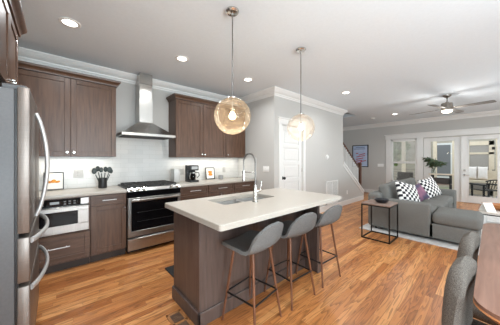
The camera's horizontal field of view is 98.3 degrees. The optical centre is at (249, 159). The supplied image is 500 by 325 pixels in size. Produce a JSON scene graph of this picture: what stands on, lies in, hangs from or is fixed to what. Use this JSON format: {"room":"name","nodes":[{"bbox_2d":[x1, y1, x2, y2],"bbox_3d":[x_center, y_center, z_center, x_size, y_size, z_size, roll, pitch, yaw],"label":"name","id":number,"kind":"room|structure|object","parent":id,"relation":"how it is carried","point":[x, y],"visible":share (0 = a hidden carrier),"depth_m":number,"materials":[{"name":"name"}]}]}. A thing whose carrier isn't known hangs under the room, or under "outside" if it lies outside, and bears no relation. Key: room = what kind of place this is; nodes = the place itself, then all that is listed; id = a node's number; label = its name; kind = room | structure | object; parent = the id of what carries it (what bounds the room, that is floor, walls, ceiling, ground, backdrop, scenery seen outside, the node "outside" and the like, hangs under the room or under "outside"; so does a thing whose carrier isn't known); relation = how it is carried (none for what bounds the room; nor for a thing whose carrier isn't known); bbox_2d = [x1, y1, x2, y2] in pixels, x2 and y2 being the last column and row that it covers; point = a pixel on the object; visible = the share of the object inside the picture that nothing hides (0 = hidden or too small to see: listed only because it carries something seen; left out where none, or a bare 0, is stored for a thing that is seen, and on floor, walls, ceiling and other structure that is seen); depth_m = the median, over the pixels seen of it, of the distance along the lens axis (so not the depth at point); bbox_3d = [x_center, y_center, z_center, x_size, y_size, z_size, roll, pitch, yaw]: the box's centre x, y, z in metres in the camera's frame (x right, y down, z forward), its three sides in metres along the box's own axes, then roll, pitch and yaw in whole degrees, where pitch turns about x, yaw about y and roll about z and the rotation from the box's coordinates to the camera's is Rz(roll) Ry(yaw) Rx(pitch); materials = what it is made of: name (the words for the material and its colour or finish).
{"room":"kitchen","nodes":[
{"label":"kitchen","id":0,"kind":"room"},
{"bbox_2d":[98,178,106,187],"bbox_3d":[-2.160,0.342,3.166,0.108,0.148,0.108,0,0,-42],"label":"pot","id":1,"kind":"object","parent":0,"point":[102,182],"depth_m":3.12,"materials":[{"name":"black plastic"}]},
{"bbox_2d":[59,82,231,189],"bbox_3d":[-1.843,-0.035,3.825,4.250,2.740,0.120,0,0,-42],"label":"wall","id":2,"kind":"structure","parent":0,"point":[125,92],"depth_m":3.63,"materials":[{"name":"grey paint"}]},
{"bbox_2d":[18,60,120,156],"bbox_3d":[-2.429,-0.590,2.943,1.102,1.100,0.389,0,0,-42],"label":"upper cabinet","id":3,"kind":"object","parent":2,"relation":"attached to","point":[77,111],"visible":0.83,"depth_m":2.84,"materials":[{"name":"brown wood"}]},
{"bbox_2d":[73,170,83,177],"bbox_3d":[-2.493,0.205,3.141,0.115,0.115,0.008,0,0,-42],"label":"electrical outlet","id":4,"kind":"object","parent":2,"relation":"attached to","point":[76,173],"visible":1,"depth_m":3.14,"materials":[{"name":"white plastic"}]},
{"bbox_2d":[18,46,237,105],"bbox_3d":[-1.770,-1.334,3.743,4.050,0.142,0.100,0,0,-42],"label":"trim","id":5,"kind":"structure","parent":2,"relation":"attached to","point":[24,54],"depth_m":3.30,"materials":[{"name":"white paint"}]},
{"bbox_2d":[39,137,237,190],"bbox_3d":[-1.796,0.025,3.778,4.039,0.780,0.012,0,0,-42],"label":"backsplash","id":6,"kind":"structure","parent":2,"relation":"attached to","point":[136,159],"depth_m":3.63,"materials":[{"name":"white tile"}]},
{"bbox_2d":[116,72,175,139],"bbox_3d":[-1.699,-0.876,3.528,0.790,1.047,0.484,0,0,-42],"label":"range hood","id":7,"kind":"object","parent":2,"relation":"attached to","point":[143,128],"visible":0.95,"depth_m":3.50,"materials":[{"name":"metal"}]},
{"bbox_2d":[166,93,226,157],"bbox_3d":[-1.009,-0.590,4.212,1.114,1.100,0.389,0,0,-42],"label":"upper cabinet","id":8,"kind":"object","parent":2,"relation":"attached to","point":[195,129],"visible":0.98,"depth_m":4.02,"materials":[{"name":"brown wood"}]},
{"bbox_2d":[226,104,244,157],"bbox_3d":[-0.375,-0.590,4.779,0.583,1.100,0.389,0,0,-42],"label":"upper cabinet","id":9,"kind":"object","parent":2,"relation":"attached to","point":[235,143],"visible":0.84,"depth_m":4.66,"materials":[{"name":"brown wood"}]},
{"bbox_2d":[239,97,269,189],"bbox_3d":[0.097,-0.035,4.782,0.120,2.740,1.040,0,0,-42],"label":"wall","id":10,"kind":"structure","parent":0,"point":[257,133],"depth_m":4.55,"materials":[{"name":"grey paint"}]},
{"bbox_2d":[238,158,254,178],"bbox_3d":[-0.078,0.188,4.879,0.012,0.455,0.638,0,0,-42],"label":"backsplash","id":11,"kind":"structure","parent":10,"relation":"attached to","point":[249,163],"depth_m":4.85,"materials":[{"name":"white tile"}]},
{"bbox_2d":[237,86,274,105],"bbox_3d":[0.089,-1.334,4.627,0.100,0.142,1.260,0,0,-42],"label":"trim","id":12,"kind":"structure","parent":10,"relation":"attached to","point":[268,92],"depth_m":4.52,"materials":[{"name":"white paint"}]},
{"bbox_2d":[263,166,268,171],"bbox_3d":[0.326,0.195,4.429,0.010,0.115,0.165,0,0,-42],"label":"light switch","id":13,"kind":"object","parent":10,"relation":"attached to","point":[265,168],"visible":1,"depth_m":4.42,"materials":[{"name":"white plastic"}]},
{"bbox_2d":[18,0,499,126],"bbox_3d":[2.570,-1.465,3.539,10.450,0.120,7.650,0,0,-42],"label":"ceiling","id":14,"kind":"structure","parent":0,"point":[401,57],"depth_m":2.64,"materials":[{"name":"paint"}]},
{"bbox_2d":[58,17,80,27],"bbox_3d":[-1.848,-1.403,2.217,0.184,0.012,0.184,0,0,-42],"label":"recessed light","id":15,"kind":"object","parent":14,"relation":"in","point":[66,21],"visible":1,"depth_m":2.21,"materials":[{"name":"white plastic"}]},
{"bbox_2d":[175,55,188,61],"bbox_3d":[-0.944,-1.403,3.006,0.184,0.012,0.184,0,0,-42],"label":"recessed light","id":16,"kind":"object","parent":14,"relation":"in","point":[181,58],"visible":1,"depth_m":3.00,"materials":[{"name":"white plastic"}]},
{"bbox_2d":[214,6,250,133],"bbox_3d":[-0.166,-0.822,2.038,0.344,1.167,0.344,0,0,-42],"label":"pendant lamp","id":17,"kind":"object","parent":14,"relation":"hanging from","point":[232,11],"visible":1,"depth_m":2.07,"materials":[{"name":"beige glass"}]},
{"bbox_2d":[243,77,252,81],"bbox_3d":[-0.036,-1.403,3.791,0.184,0.012,0.184,0,0,-42],"label":"recessed light","id":18,"kind":"object","parent":14,"relation":"in","point":[247,79],"visible":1,"depth_m":3.78,"materials":[{"name":"white plastic"}]},
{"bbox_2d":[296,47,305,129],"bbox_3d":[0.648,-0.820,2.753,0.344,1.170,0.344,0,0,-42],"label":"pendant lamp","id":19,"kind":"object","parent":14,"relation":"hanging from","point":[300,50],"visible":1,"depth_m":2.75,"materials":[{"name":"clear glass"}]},
{"bbox_2d":[411,94,496,114],"bbox_3d":[4.291,-1.206,4.705,1.096,0.398,1.096,0,0,17],"label":"ceiling fan","id":20,"kind":"object","parent":14,"relation":"hanging from","point":[447,107],"visible":1,"depth_m":4.62,"materials":[{"name":"silver metal"}]},
{"bbox_2d":[35,192,489,324],"bbox_3d":[2.570,1.385,3.539,10.450,0.100,7.650,0,0,-42],"label":"floor","id":21,"kind":"structure","parent":0,"point":[402,281],"depth_m":2.23,"materials":[{"name":"brown wood"}]},
{"bbox_2d":[0,83,49,324],"bbox_3d":[-1.872,0.444,1.432,0.798,1.782,0.904,0,0,-42],"label":"refrigerator","id":22,"kind":"object","parent":21,"relation":"on","point":[20,120],"visible":1,"depth_m":1.28,"materials":[{"name":"silver metal"}]},
{"bbox_2d":[38,196,89,274],"bbox_3d":[-2.650,0.896,2.570,1.155,0.878,0.666,0,0,-42],"label":"base cabinet","id":23,"kind":"object","parent":21,"relation":"on","point":[71,249],"visible":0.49,"depth_m":2.59,"materials":[{"name":"brown wood"}]},
{"bbox_2d":[39,197,88,236],"bbox_3d":[-2.424,0.674,2.719,0.590,0.402,0.595,0,0,-42],"label":"microwave oven","id":24,"kind":"object","parent":23,"relation":"in","point":[71,214],"visible":0.66,"depth_m":2.57,"materials":[{"name":"silver metal"}]},
{"bbox_2d":[39,186,126,199],"bbox_3d":[-2.496,0.436,2.705,1.564,0.038,0.651,0,0,-42],"label":"countertop","id":25,"kind":"structure","parent":23,"relation":"on","point":[90,191],"depth_m":2.81,"materials":[{"name":"beige stone"}]},
{"bbox_2d":[43,172,63,189],"bbox_3d":[-2.664,0.293,2.935,0.205,0.237,0.048,0,0,-42],"label":"picture frame","id":26,"kind":"object","parent":25,"relation":"on","point":[56,179],"visible":0.84,"depth_m":2.95,"materials":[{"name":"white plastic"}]},
{"bbox_2d":[92,166,112,187],"bbox_3d":[-2.159,0.256,3.167,0.265,0.320,0.108,0,0,-42],"label":"utensil crock","id":27,"kind":"object","parent":25,"relation":"on","point":[102,182],"visible":0.99,"depth_m":3.14,"materials":[{"name":"black plastic"}]},
{"bbox_2d":[90,193,125,262],"bbox_3d":[-2.067,0.896,3.092,0.404,0.878,0.666,0,0,-42],"label":"base cabinet","id":28,"kind":"object","parent":21,"relation":"on","point":[107,211],"visible":0.95,"depth_m":2.87,"materials":[{"name":"brown wood"}]},
{"bbox_2d":[118,180,180,252],"bbox_3d":[-1.603,0.854,3.456,0.762,0.962,0.718,0,0,-42],"label":"range","id":29,"kind":"object","parent":21,"relation":"on","point":[149,223],"visible":0.93,"depth_m":3.19,"materials":[{"name":"silver metal"}]},
{"bbox_2d":[118,180,179,188],"bbox_3d":[-1.632,0.395,3.488,0.762,0.043,0.632,0,0,-42],"label":"cooktop","id":30,"kind":"object","parent":29,"relation":"in","point":[158,184],"depth_m":3.35,"materials":[{"name":"metal"}]},
{"bbox_2d":[165,265,173,277],"bbox_3d":[-0.553,1.328,2.779,0.920,0.014,0.440,0,0,-42],"label":"floor mat","id":31,"kind":"object","parent":21,"relation":"on","point":[170,269],"visible":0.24,"depth_m":2.57,"materials":[{"name":"black rubber"}]},
{"bbox_2d":[166,309,192,324],"bbox_3d":[-0.570,1.332,1.770,0.130,0.006,0.300,0,0,-42],"label":"floor vent","id":32,"kind":"object","parent":21,"relation":"in","point":[178,317],"visible":1,"depth_m":1.80,"materials":[{"name":"brown wood"}]},
{"bbox_2d":[180,185,207,200],"bbox_3d":[-1.140,0.896,3.920,0.534,0.878,0.666,0,0,-42],"label":"base cabinet","id":33,"kind":"object","parent":21,"relation":"on","point":[186,193],"visible":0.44,"depth_m":3.69,"materials":[{"name":"brown wood"}]},
{"bbox_2d":[176,177,254,186],"bbox_3d":[-0.710,0.436,4.303,1.694,0.038,0.651,0,0,-42],"label":"countertop","id":34,"kind":"structure","parent":33,"relation":"on","point":[233,179],"depth_m":4.09,"materials":[{"name":"beige stone"}]},
{"bbox_2d":[171,168,179,182],"bbox_3d":[-1.353,0.289,3.914,0.110,0.252,0.160,0,0,-42],"label":"canister","id":35,"kind":"object","parent":34,"relation":"on","point":[175,172],"visible":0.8,"depth_m":3.86,"materials":[{"name":"white ceramic"}]},
{"bbox_2d":[185,165,199,181],"bbox_3d":[-1.077,0.261,4.053,0.197,0.310,0.222,0,0,-42],"label":"coffee maker","id":36,"kind":"object","parent":34,"relation":"on","point":[190,174],"visible":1,"depth_m":3.98,"materials":[{"name":"black plastic"}]},
{"bbox_2d":[205,167,214,178],"bbox_3d":[-0.836,0.290,4.536,0.215,0.244,0.049,0,0,-42],"label":"picture frame","id":37,"kind":"object","parent":34,"relation":"on","point":[210,172],"visible":1,"depth_m":4.54,"materials":[{"name":"black plastic"}]},
{"bbox_2d":[208,183,233,196],"bbox_3d":[-0.724,0.896,4.292,0.577,0.878,0.666,0,0,-42],"label":"base cabinet","id":38,"kind":"object","parent":21,"relation":"on","point":[228,188],"visible":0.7,"depth_m":4.05,"materials":[{"name":"brown wood"}]},
{"bbox_2d":[234,181,254,193],"bbox_3d":[-0.293,0.896,4.677,0.572,0.878,0.666,0,0,-42],"label":"base cabinet","id":39,"kind":"object","parent":21,"relation":"on","point":[239,187],"visible":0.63,"depth_m":4.42,"materials":[{"name":"brown wood"}]},
{"bbox_2d":[172,198,320,324],"bbox_3d":[0.032,0.895,2.349,1.522,0.880,0.760,0,0,-42],"label":"kitchen island","id":40,"kind":"object","parent":21,"relation":"on","point":[201,262],"visible":0.47,"depth_m":1.93,"materials":[{"name":"brown wood"}]},
{"bbox_2d":[165,188,340,230],"bbox_3d":[0.114,0.435,2.265,1.660,0.040,0.955,0,0,-42],"label":"island countertop","id":41,"kind":"structure","parent":40,"relation":"on","point":[276,202],"depth_m":1.91,"materials":[{"name":"beige stone"}]},
{"bbox_2d":[216,197,263,204],"bbox_3d":[-0.079,0.547,2.317,0.702,0.181,0.342,0,0,-42],"label":"sink","id":42,"kind":"object","parent":41,"relation":"in","point":[248,198],"visible":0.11,"depth_m":2.42,"materials":[{"name":"metal"}]},
{"bbox_2d":[216,200,241,204],"bbox_3d":[-0.204,0.547,2.205,0.368,0.181,0.342,0,0,-42],"label":"basin","id":43,"kind":"object","parent":42,"relation":"in","point":[230,201],"depth_m":2.38,"materials":[{"name":"silver metal"}]},
{"bbox_2d":[236,197,263,201],"bbox_3d":[0.059,0.547,2.440,0.332,0.181,0.342,0,0,-42],"label":"basin","id":44,"kind":"object","parent":42,"relation":"in","point":[249,198],"depth_m":2.56,"materials":[{"name":"silver metal"}]},
{"bbox_2d":[242,153,261,201],"bbox_3d":[0.005,0.172,2.168,0.245,0.484,0.064,0,0,40],"label":"kitchen faucet","id":45,"kind":"object","parent":41,"relation":"on","point":[255,190],"visible":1,"depth_m":2.12,"materials":[{"name":"silver metal"}]},
{"bbox_2d":[221,221,282,324],"bbox_3d":[0.029,0.913,1.808,0.463,0.847,0.432,0,0,40],"label":"bar stool","id":46,"kind":"object","parent":21,"relation":"on","point":[251,242],"visible":1,"depth_m":1.72,"materials":[{"name":"grey fabric"}]},
{"bbox_2d":[264,212,316,310],"bbox_3d":[0.404,0.913,2.143,0.432,0.847,0.463,0,0,-40],"label":"bar stool","id":47,"kind":"object","parent":21,"relation":"on","point":[303,224],"visible":0.79,"depth_m":2.00,"materials":[{"name":"grey fabric"}]},
{"bbox_2d":[295,205,341,287],"bbox_3d":[0.794,0.913,2.479,0.432,0.847,0.463,0,0,-39],"label":"bar stool","id":48,"kind":"object","parent":21,"relation":"on","point":[331,215],"visible":0.71,"depth_m":2.32,"materials":[{"name":"grey fabric"}]},
{"bbox_2d":[343,142,363,200],"bbox_3d":[2.493,0.378,6.806,2.490,1.913,1.165,0,0,-42],"label":"staircase","id":49,"kind":"structure","parent":21,"relation":"on","point":[352,182],"depth_m":6.63,"materials":[{"name":"grey paint"}]},
{"bbox_2d":[361,199,397,243],"bbox_3d":[2.226,1.035,3.707,0.460,0.600,0.430,0,0,-42],"label":"side table","id":50,"kind":"object","parent":21,"relation":"on","point":[371,202],"visible":0.97,"depth_m":3.69,"materials":[{"name":"grey wood"}]},
{"bbox_2d":[374,198,388,202],"bbox_3d":[2.254,0.705,3.705,0.230,0.060,0.230,0,0,-42],"label":"bowl","id":51,"kind":"object","parent":50,"relation":"on","point":[379,200],"visible":0.98,"depth_m":3.67,"materials":[{"name":"black ceramic"}]},
{"bbox_2d":[359,215,499,254],"bbox_3d":[4.635,1.329,4.024,3.525,0.012,3.620,0,0,-42],"label":"area rug","id":52,"kind":"object","parent":21,"relation":"on","point":[428,240],"visible":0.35,"depth_m":3.66,"materials":[{"name":"white carpet"}]},
{"bbox_2d":[368,178,483,242],"bbox_3d":[3.793,0.898,4.535,2.660,0.849,1.535,0,0,-42],"label":"sectional sofa","id":53,"kind":"object","parent":52,"relation":"on","point":[438,217],"visible":0.73,"depth_m":3.68,"materials":[{"name":"grey fabric"}]},
{"bbox_2d":[378,182,398,198],"bbox_3d":[2.838,0.674,4.387,0.680,0.400,0.240,0,0,-42],"label":"cushion","id":54,"kind":"object","parent":53,"relation":"on","point":[388,190],"depth_m":4.20,"materials":[{"name":"grey fabric"}]},
{"bbox_2d":[395,181,419,201],"bbox_3d":[3.006,0.655,4.109,0.569,0.508,0.258,0,0,-12],"label":"throw pillow","id":55,"kind":"object","parent":53,"relation":"on","point":[405,191],"visible":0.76,"depth_m":4.04,"materials":[{"name":"fabric"}]},
{"bbox_2d":[402,178,415,184],"bbox_3d":[3.958,0.674,5.388,0.915,0.400,0.240,0,0,-42],"label":"cushion","id":56,"kind":"object","parent":53,"relation":"on","point":[411,181],"depth_m":5.32,"materials":[{"name":"grey fabric"}]},
{"bbox_2d":[415,183,429,201],"bbox_3d":[3.503,0.710,4.514,0.450,0.427,0.213,0,0,-14],"label":"throw pillow","id":57,"kind":"object","parent":53,"relation":"on","point":[423,195],"visible":0.51,"depth_m":4.45,"materials":[{"name":"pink fabric"}]},
{"bbox_2d":[417,176,441,198],"bbox_3d":[4.073,0.635,4.896,0.559,0.490,0.243,0,0,-18],"label":"throw pillow","id":58,"kind":"object","parent":53,"relation":"on","point":[429,185],"visible":0.84,"depth_m":4.82,"materials":[{"name":"fabric"}]},
{"bbox_2d":[421,199,447,207],"bbox_3d":[3.584,0.953,4.546,0.755,0.180,0.800,0,0,-42],"label":"seat cushion","id":59,"kind":"object","parent":53,"relation":"on","point":[439,203],"depth_m":4.34,"materials":[{"name":"grey fabric"}]},
{"bbox_2d":[432,205,437,213],"bbox_3d":[3.046,0.953,4.106,0.625,0.180,0.740,0,0,-42],"label":"seat cushion","id":60,"kind":"object","parent":53,"relation":"on","point":[434,207],"depth_m":3.88,"materials":[{"name":"grey fabric"}]},
{"bbox_2d":[430,195,452,206],"bbox_3d":[4.213,0.953,5.108,0.920,0.180,0.800,0,0,-42],"label":"seat cushion","id":61,"kind":"object","parent":53,"relation":"on","point":[449,198],"depth_m":4.85,"materials":[{"name":"grey fabric"}]},
{"bbox_2d":[432,207,483,230],"bbox_3d":[3.423,0.956,3.560,0.770,0.195,0.575,0,0,-42],"label":"seat cushion","id":62,"kind":"object","parent":53,"relation":"on","point":[456,219],"depth_m":3.37,"materials":[{"name":"grey fabric"}]},
{"bbox_2d":[479,210,499,233],"bbox_3d":[4.736,1.121,3.630,0.720,0.405,1.200,0,0,-42],"label":"coffee table","id":63,"kind":"object","parent":52,"relation":"on","point":[497,213],"visible":0.25,"depth_m":3.79,"materials":[{"name":"wood"}]},
{"bbox_2d":[479,203,495,211],"bbox_3d":[4.216,0.842,3.837,0.150,0.150,0.160,0,0,5],"label":"folded card","id":64,"kind":"object","parent":63,"relation":"on","point":[488,207],"visible":1,"depth_m":3.81,"materials":[{"name":"white paper"}]},
{"bbox_2d":[481,202,499,210],"bbox_3d":[4.559,0.867,3.902,0.325,0.101,0.524,0,0,-43],"label":"wooden bowl","id":65,"kind":"object","parent":63,"relation":"on","point":[496,205],"visible":0.5,"depth_m":3.88,"materials":[{"name":"orange wood"}]},
{"bbox_2d":[429,173,453,188],"bbox_3d":[5.957,0.890,6.735,0.340,0.890,0.560,0,0,-42],"label":"console table","id":66,"kind":"object","parent":21,"relation":"on","point":[432,175],"visible":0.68,"depth_m":6.60,"materials":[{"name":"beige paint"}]},
{"bbox_2d":[423,157,446,173],"bbox_3d":[5.851,0.179,6.816,0.772,0.531,0.638,0,0,-42],"label":"potted plant","id":67,"kind":"object","parent":66,"relation":"on","point":[432,163],"visible":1,"depth_m":6.78,"materials":[{"name":"green plant"}]},
{"bbox_2d":[433,177,448,183],"bbox_3d":[5.964,0.662,6.727,0.260,0.174,0.380,0,0,-42],"label":"storage basket","id":68,"kind":"object","parent":66,"relation":"on","point":[437,180],"visible":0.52,"depth_m":6.63,"materials":[{"name":"wicker"}]},
{"bbox_2d":[441,255,487,324],"bbox_3d":[1.130,0.908,0.915,0.430,0.856,0.453,0,0,-38],"label":"dining chair","id":69,"kind":"object","parent":21,"relation":"on","point":[457,306],"visible":1,"depth_m":0.97,"materials":[{"name":"grey fabric"}]},
{"bbox_2d":[457,231,498,324],"bbox_3d":[1.547,0.908,1.288,0.430,0.856,0.453,0,0,-38],"label":"dining chair","id":70,"kind":"object","parent":21,"relation":"on","point":[469,244],"visible":0.31,"depth_m":1.33,"materials":[{"name":"grey fabric"}]},
{"bbox_2d":[473,223,499,324],"bbox_3d":[1.854,0.960,1.089,1.789,0.750,0.956,0,0,-42],"label":"dining table","id":71,"kind":"object","parent":21,"relation":"on","point":[486,297],"visible":1,"depth_m":1.10,"materials":[{"name":"brown wood"}]},
{"bbox_2d":[270,96,342,206],"bbox_3d":[1.543,-0.035,5.296,2.960,2.740,0.120,0,0,-42],"label":"wall","id":72,"kind":"structure","parent":0,"point":[324,129],"depth_m":5.29,"materials":[{"name":"grey paint"}]},
{"bbox_2d":[282,125,301,190],"bbox_3d":[0.921,0.309,4.670,0.749,2.036,0.124,0,0,-42],"label":"door","id":73,"kind":"structure","parent":72,"relation":"in","point":[291,136],"depth_m":4.71,"materials":[{"name":"white paint"}]},
{"bbox_2d":[278,117,306,190],"bbox_3d":[0.894,0.237,4.694,0.970,2.195,0.154,0,0,-42],"label":"trim","id":74,"kind":"structure","parent":72,"relation":"attached to","point":[282,120],"depth_m":4.67,"materials":[{"name":"white paint"}]},
{"bbox_2d":[274,86,347,115],"bbox_3d":[1.616,-1.334,5.214,3.160,0.142,0.100,0,0,-42],"label":"trim","id":75,"kind":"structure","parent":72,"relation":"attached to","point":[279,92],"depth_m":4.94,"materials":[{"name":"white paint"}]},
{"bbox_2d":[326,180,337,204],"bbox_3d":[2.214,0.875,5.805,0.640,0.620,0.016,0,0,-42],"label":"air vent","id":76,"kind":"object","parent":72,"relation":"in","point":[332,181],"visible":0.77,"depth_m":5.80,"materials":[{"name":"white plastic"}]},
{"bbox_2d":[320,195,363,212],"bbox_3d":[2.132,1.265,5.732,4.420,0.140,0.016,0,0,-42],"label":"baseboard","id":77,"kind":"structure","parent":72,"relation":"attached to","point":[349,201],"depth_m":6.22,"materials":[{"name":"white paint"}]},
{"bbox_2d":[343,115,499,189],"bbox_3d":[6.436,-0.035,6.995,0.120,2.740,7.650,0,0,-42],"label":"wall","id":78,"kind":"structure","parent":0,"point":[373,175],"depth_m":8.39,"materials":[{"name":"grey paint"}]},
{"bbox_2d":[352,145,367,166],"bbox_3d":[4.574,-0.145,8.968,0.025,0.900,0.630,0,0,-42],"label":"poster","id":79,"kind":"object","parent":78,"relation":"attached to","point":[359,152],"visible":0.87,"depth_m":8.94,"materials":[{"name":"blue paper"}]},
{"bbox_2d":[364,189,376,192],"bbox_3d":[6.395,1.265,6.939,0.016,0.140,7.420,0,0,-42],"label":"baseboard","id":80,"kind":"structure","parent":78,"relation":"attached to","point":[365,190],"depth_m":8.70,"materials":[{"name":"white paint"}]},
{"bbox_2d":[391,138,416,182],"bbox_3d":[5.624,0.045,7.899,0.085,1.580,0.780,0,0,-42],"label":"window","id":81,"kind":"structure","parent":78,"relation":"in","point":[415,139],"depth_m":7.83,"materials":[{"name":"white paint"}]},
{"bbox_2d":[393,140,414,161],"bbox_3d":[5.602,-0.306,7.879,0.045,0.787,0.670,0,0,-42],"label":"window blind","id":82,"kind":"object","parent":81,"relation":"attached to","point":[396,158],"visible":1,"depth_m":7.87,"materials":[{"name":"white fabric"}]},
{"bbox_2d":[343,110,499,130],"bbox_3d":[6.364,-1.334,6.910,0.100,0.142,7.420,0,0,-42],"label":"trim","id":83,"kind":"structure","parent":78,"relation":"attached to","point":[493,112],"depth_m":7.26,"materials":[{"name":"white paint"}]},
{"bbox_2d":[384,126,499,183],"bbox_3d":[6.252,0.198,7.072,0.050,2.275,3.270,0,0,-42],"label":"trim","id":84,"kind":"structure","parent":78,"relation":"attached to","point":[420,136],"depth_m":7.45,"materials":[{"name":"white paint"}]},
{"bbox_2d":[424,136,460,201],"bbox_3d":[6.312,0.299,7.116,0.053,2.048,0.915,0,0,-42],"label":"door","id":85,"kind":"structure","parent":78,"relation":"in","point":[457,140],"depth_m":6.85,"materials":[{"name":"white paint"}]},
{"bbox_2d":[461,134,499,203],"bbox_3d":[6.910,0.299,6.402,0.114,2.048,0.923,0,0,-42],"label":"door","id":86,"kind":"structure","parent":78,"relation":"in","point":[465,197],"depth_m":6.63,"materials":[{"name":"white paint"}]},
{"bbox_3d":[-1.092,-0.035,-0.144,0.120,2.740,7.040,0,0,-42],"label":"wall","id":87,"kind":"structure","parent":0,"visible":0},
{"bbox_2d":[0,0,26,86],"bbox_3d":[-1.935,-0.835,1.382,0.647,0.640,0.940,0,0,-42],"label":"upper cabinet","id":88,"kind":"object","parent":87,"relation":"attached to","point":[12,21],"visible":0.77,"depth_m":1.55,"materials":[{"name":"brown wood"}]},
{"label":"outside","id":89,"kind":"structure","parent":0,"visible":0},
{"bbox_3d":[17.343,1.695,18.860,29.000,0.280,45.000,0,0,-42],"label":"lawn","id":90,"kind":"structure","parent":89,"visible":0},
{"bbox_2d":[393,142,411,165],"bbox_3d":[8.311,-0.119,12.760,2.013,3.307,2.014,0,0,-42],"label":"tree","id":91,"kind":"object","parent":90,"relation":"on","point":[399,143],"visible":0.08,"depth_m":12.11,"materials":[{"name":"green plant"}]},
{"bbox_2d":[393,134,495,186],"bbox_3d":[10.410,-1.965,12.662,0.600,7.000,10.600,0,0,-42],"label":"neighbor house","id":92,"kind":"structure","parent":90,"relation":"on","point":[444,148],"depth_m":12.09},
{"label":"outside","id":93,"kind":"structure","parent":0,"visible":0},
{"bbox_3d":[7.769,1.465,8.355,3.680,0.140,7.100,0,0,-42],"label":"ground","id":94,"kind":"structure","parent":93,"visible":0},
{"bbox_2d":[402,142,405,171],"bbox_3d":[7.471,0.065,10.503,0.140,2.660,0.140,0,0,-42],"label":"porch post","id":95,"kind":"object","parent":94,"relation":"on","point":[403,144],"visible":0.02,"depth_m":10.45,"materials":[{"name":"beige paint"}]},
{"bbox_2d":[397,172,414,179],"bbox_3d":[6.844,0.965,9.278,0.630,0.860,0.740,0,0,-22],"label":"wicker chair","id":96,"kind":"object","parent":94,"relation":"on","point":[400,175],"visible":0.35,"depth_m":9.16,"materials":[{"name":"grey wicker"}]},
{"bbox_2d":[393,168,432,179],"bbox_3d":[7.371,0.885,10.870,0.060,0.860,2.820,0,0,-42],"label":"porch railing","id":97,"kind":"object","parent":94,"relation":"on","point":[393,168],"visible":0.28,"depth_m":10.72,"materials":[{"name":"white wood"}]},
{"bbox_2d":[433,141,436,176],"bbox_3d":[8.251,0.065,9.631,0.140,2.660,0.120,0,0,-42],"label":"porch post","id":98,"kind":"object","parent":94,"relation":"on","point":[434,142],"visible":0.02,"depth_m":9.57,"materials":[{"name":"beige paint"}]},
{"bbox_2d":[452,136,457,188],"bbox_3d":[8.691,0.065,9.139,0.140,2.660,0.200,0,0,-42],"label":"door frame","id":99,"kind":"structure","parent":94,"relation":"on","point":[456,136],"depth_m":9.13,"materials":[{"name":"beige paint"}]},
{"bbox_2d":[469,179,496,196],"bbox_3d":[7.934,1.000,7.255,0.620,0.713,0.853,0,0,8],"label":"rocking chair","id":100,"kind":"object","parent":94,"relation":"on","point":[483,189],"visible":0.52,"depth_m":7.17,"materials":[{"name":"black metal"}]},
{"bbox_2d":[469,170,496,197],"bbox_3d":[8.726,0.905,8.244,0.500,0.980,0.900,0,0,-42],"label":"bench","id":101,"kind":"object","parent":94,"relation":"on","point":[491,174],"visible":0.29,"depth_m":8.13,"materials":[{"name":"beige paint"}]},
{"bbox_2d":[469,167,476,178],"bbox_3d":[8.665,0.515,8.432,0.211,0.489,0.270,0,0,-42],"label":"pillow","id":102,"kind":"object","parent":101,"relation":"on","point":[472,170],"visible":0.75,"depth_m":8.36,"materials":[{"name":"white fabric"}]},
{"bbox_2d":[477,167,487,179],"bbox_3d":[8.852,0.515,8.223,0.211,0.489,0.270,0,0,-42],"label":"pillow","id":103,"kind":"object","parent":101,"relation":"on","point":[482,171],"visible":1,"depth_m":8.17,"materials":[{"name":"white fabric"}]},
{"bbox_2d":[496,138,496,195],"bbox_3d":[9.511,0.065,8.222,0.140,2.660,0.200,0,0,-42],"label":"porch post","id":104,"kind":"object","parent":94,"relation":"on","point":[496,138],"visible":0.24,"depth_m":8.24,"materials":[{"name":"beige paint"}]},
{"bbox_2d":[469,141,494,195],"bbox_3d":[9.116,0.335,8.580,0.070,2.120,0.820,0,0,-42],"label":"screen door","id":105,"kind":"structure","parent":104,"relation":"attached to","point":[481,153],"depth_m":8.54,"materials":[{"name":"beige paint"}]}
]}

